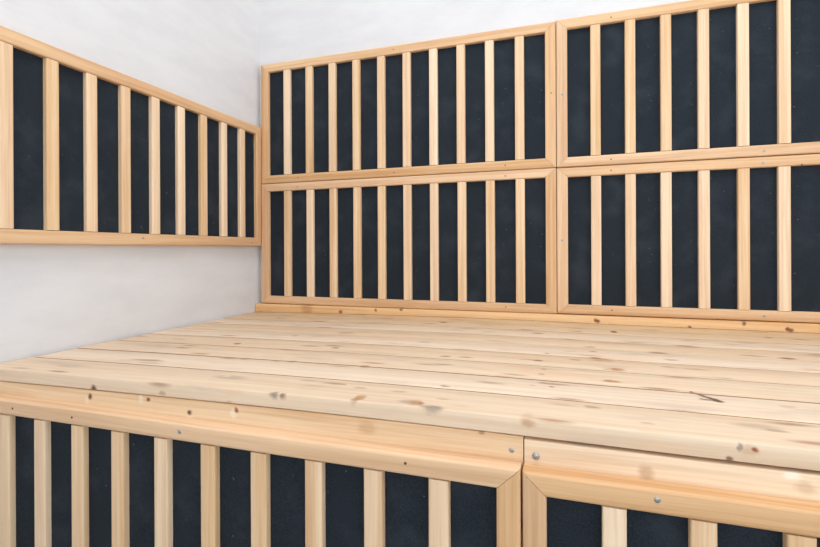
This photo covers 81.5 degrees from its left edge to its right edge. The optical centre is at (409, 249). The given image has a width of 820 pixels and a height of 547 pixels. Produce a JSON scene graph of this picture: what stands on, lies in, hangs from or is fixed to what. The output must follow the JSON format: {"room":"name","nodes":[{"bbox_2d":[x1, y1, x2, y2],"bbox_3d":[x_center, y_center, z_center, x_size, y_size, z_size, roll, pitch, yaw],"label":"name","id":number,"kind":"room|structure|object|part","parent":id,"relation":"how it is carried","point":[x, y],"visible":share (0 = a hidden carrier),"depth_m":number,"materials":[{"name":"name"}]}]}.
{"room":"infrared sauna","nodes":[
{"label":"infrared sauna","id":0,"kind":"room"},
{"bbox_2d":[0,0,260,362],"bbox_3d":[-0.912,-0.612,0.453,0.096,2.500,2.361,0,0,19],"label":"wall","id":1,"kind":"structure","parent":0,"point":[54,298],"depth_m":1.11,"materials":[{"name":"white paint"}]},
{"bbox_2d":[0,26,260,245],"bbox_3d":[-0.631,-0.201,1.104,0.022,0.382,0.906,0,0,19],"label":"panel","id":2,"kind":"object","parent":1,"relation":"attached to","point":[91,153],"visible":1,"depth_m":1.03,"materials":[{"name":"beige wood"}]},
{"bbox_3d":[-0.632,-0.378,1.104,0.021,0.027,0.905,0,0,19],"label":"frame rail","id":3,"kind":"part","parent":2,"relation":"part of","materials":[{"name":"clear wood"}]},
{"bbox_3d":[-0.630,-0.023,1.104,0.021,0.027,0.905,0,0,19],"label":"frame rail","id":4,"kind":"part","parent":2,"relation":"part of","materials":[{"name":"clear wood"}]},
{"bbox_2d":[259,0,689,302],"bbox_3d":[0.412,-0.618,1.305,2.066,2.500,0.096,0,0,19],"label":"wall","id":5,"kind":"structure","parent":0,"point":[289,30],"depth_m":1.42,"materials":[{"name":"white paint"}]},
{"bbox_2d":[261,21,555,183],"bbox_3d":[-0.046,-0.404,1.397,0.908,0.383,0.021,0,0,19],"label":"panel","id":6,"kind":"object","parent":5,"relation":"attached to","point":[483,101],"visible":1,"depth_m":1.37,"materials":[{"name":"beige wood"}]},
{"bbox_3d":[-0.047,-0.583,1.397,0.907,0.026,0.021,0,0,19],"label":"frame rail","id":7,"kind":"part","parent":6,"relation":"part of","materials":[{"name":"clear wood"}]},
{"bbox_3d":[-0.045,-0.226,1.397,0.907,0.026,0.021,0,0,19],"label":"frame rail","id":8,"kind":"part","parent":6,"relation":"part of","materials":[{"name":"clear wood"}]},
{"bbox_2d":[261,168,556,313],"bbox_3d":[-0.044,-0.021,1.397,0.908,0.382,0.021,0,0,19],"label":"panel","id":9,"kind":"object","parent":5,"relation":"attached to","point":[477,241],"visible":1,"depth_m":1.37,"materials":[{"name":"beige wood"}]},
{"bbox_3d":[-0.045,-0.200,1.397,0.907,0.024,0.021,0,0,19],"label":"frame rail","id":10,"kind":"part","parent":9,"relation":"part of","materials":[{"name":"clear wood"}]},
{"bbox_3d":[-0.044,0.159,1.397,0.907,0.024,0.021,0,0,19],"label":"frame rail","id":11,"kind":"part","parent":9,"relation":"part of","materials":[{"name":"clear wood"}]},
{"bbox_2d":[556,0,819,167],"bbox_3d":[0.815,-0.409,1.108,0.906,0.385,0.022,0,0,19],"label":"panel","id":12,"kind":"object","parent":5,"relation":"attached to","point":[692,80],"visible":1,"depth_m":1.15,"materials":[{"name":"beige wood"}]},
{"bbox_3d":[0.814,-0.588,1.109,0.905,0.026,0.021,0,0,19],"label":"frame rail","id":13,"kind":"part","parent":12,"relation":"part of","materials":[{"name":"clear wood"}]},
{"bbox_3d":[0.816,-0.229,1.109,0.905,0.026,0.021,0,0,19],"label":"frame rail","id":14,"kind":"part","parent":12,"relation":"part of","materials":[{"name":"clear wood"}]},
{"bbox_2d":[557,154,819,322],"bbox_3d":[0.817,-0.025,1.108,0.906,0.380,0.022,0,0,19],"label":"panel","id":15,"kind":"object","parent":5,"relation":"attached to","point":[737,238],"visible":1,"depth_m":1.15,"materials":[{"name":"beige wood"}]},
{"bbox_3d":[0.816,-0.202,1.109,0.905,0.024,0.021,0,0,19],"label":"frame rail","id":16,"kind":"part","parent":15,"relation":"part of","materials":[{"name":"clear wood"}]},
{"bbox_3d":[0.818,0.153,1.109,0.905,0.024,0.021,0,0,19],"label":"frame rail","id":17,"kind":"part","parent":15,"relation":"part of","materials":[{"name":"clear wood"}]},
{"bbox_3d":[0.028,0.674,0.140,2.066,0.080,2.553,0,0,19],"label":"floor","id":18,"kind":"structure","parent":0,"visible":0},
{"bbox_2d":[0,312,819,546],"bbox_3d":[0.275,0.410,0.887,1.869,0.445,0.784,0,0,19],"label":"bench","id":19,"kind":"object","parent":18,"relation":"on","point":[725,409],"visible":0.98,"depth_m":0.68,"materials":[{"name":"brown wood"}]},
{"bbox_2d":[0,394,521,546],"bbox_3d":[-0.308,0.429,0.661,0.905,0.380,0.022,0,0,18],"label":"panel","id":20,"kind":"object","parent":19,"relation":"attached to","point":[72,474],"visible":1,"depth_m":0.64,"materials":[{"name":"beige wood"}]},
{"bbox_3d":[-0.308,0.251,0.662,0.904,0.024,0.021,0,0,18],"label":"frame rail","id":21,"kind":"part","parent":20,"relation":"part of","materials":[{"name":"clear wood"}]},
{"bbox_3d":[0.142,0.421,0.569,0.056,0.425,0.056,0,0,19],"label":"support post","id":22,"kind":"part","parent":19,"relation":"part of","materials":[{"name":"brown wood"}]},
{"bbox_2d":[255,303,819,332],"bbox_3d":[0.394,0.182,1.245,1.868,0.026,0.030,0,0,19],"label":"wooden trim strip","id":23,"kind":"object","parent":19,"relation":"on","point":[803,327],"visible":0.96,"depth_m":1.23,"materials":[{"name":"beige wood"}]},
{"bbox_2d":[522,463,819,546],"bbox_3d":[0.555,0.427,0.381,0.906,0.380,0.022,0,0,18],"label":"panel","id":24,"kind":"object","parent":19,"relation":"attached to","point":[562,507],"visible":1,"depth_m":0.48,"materials":[{"name":"beige wood"}]}
]}

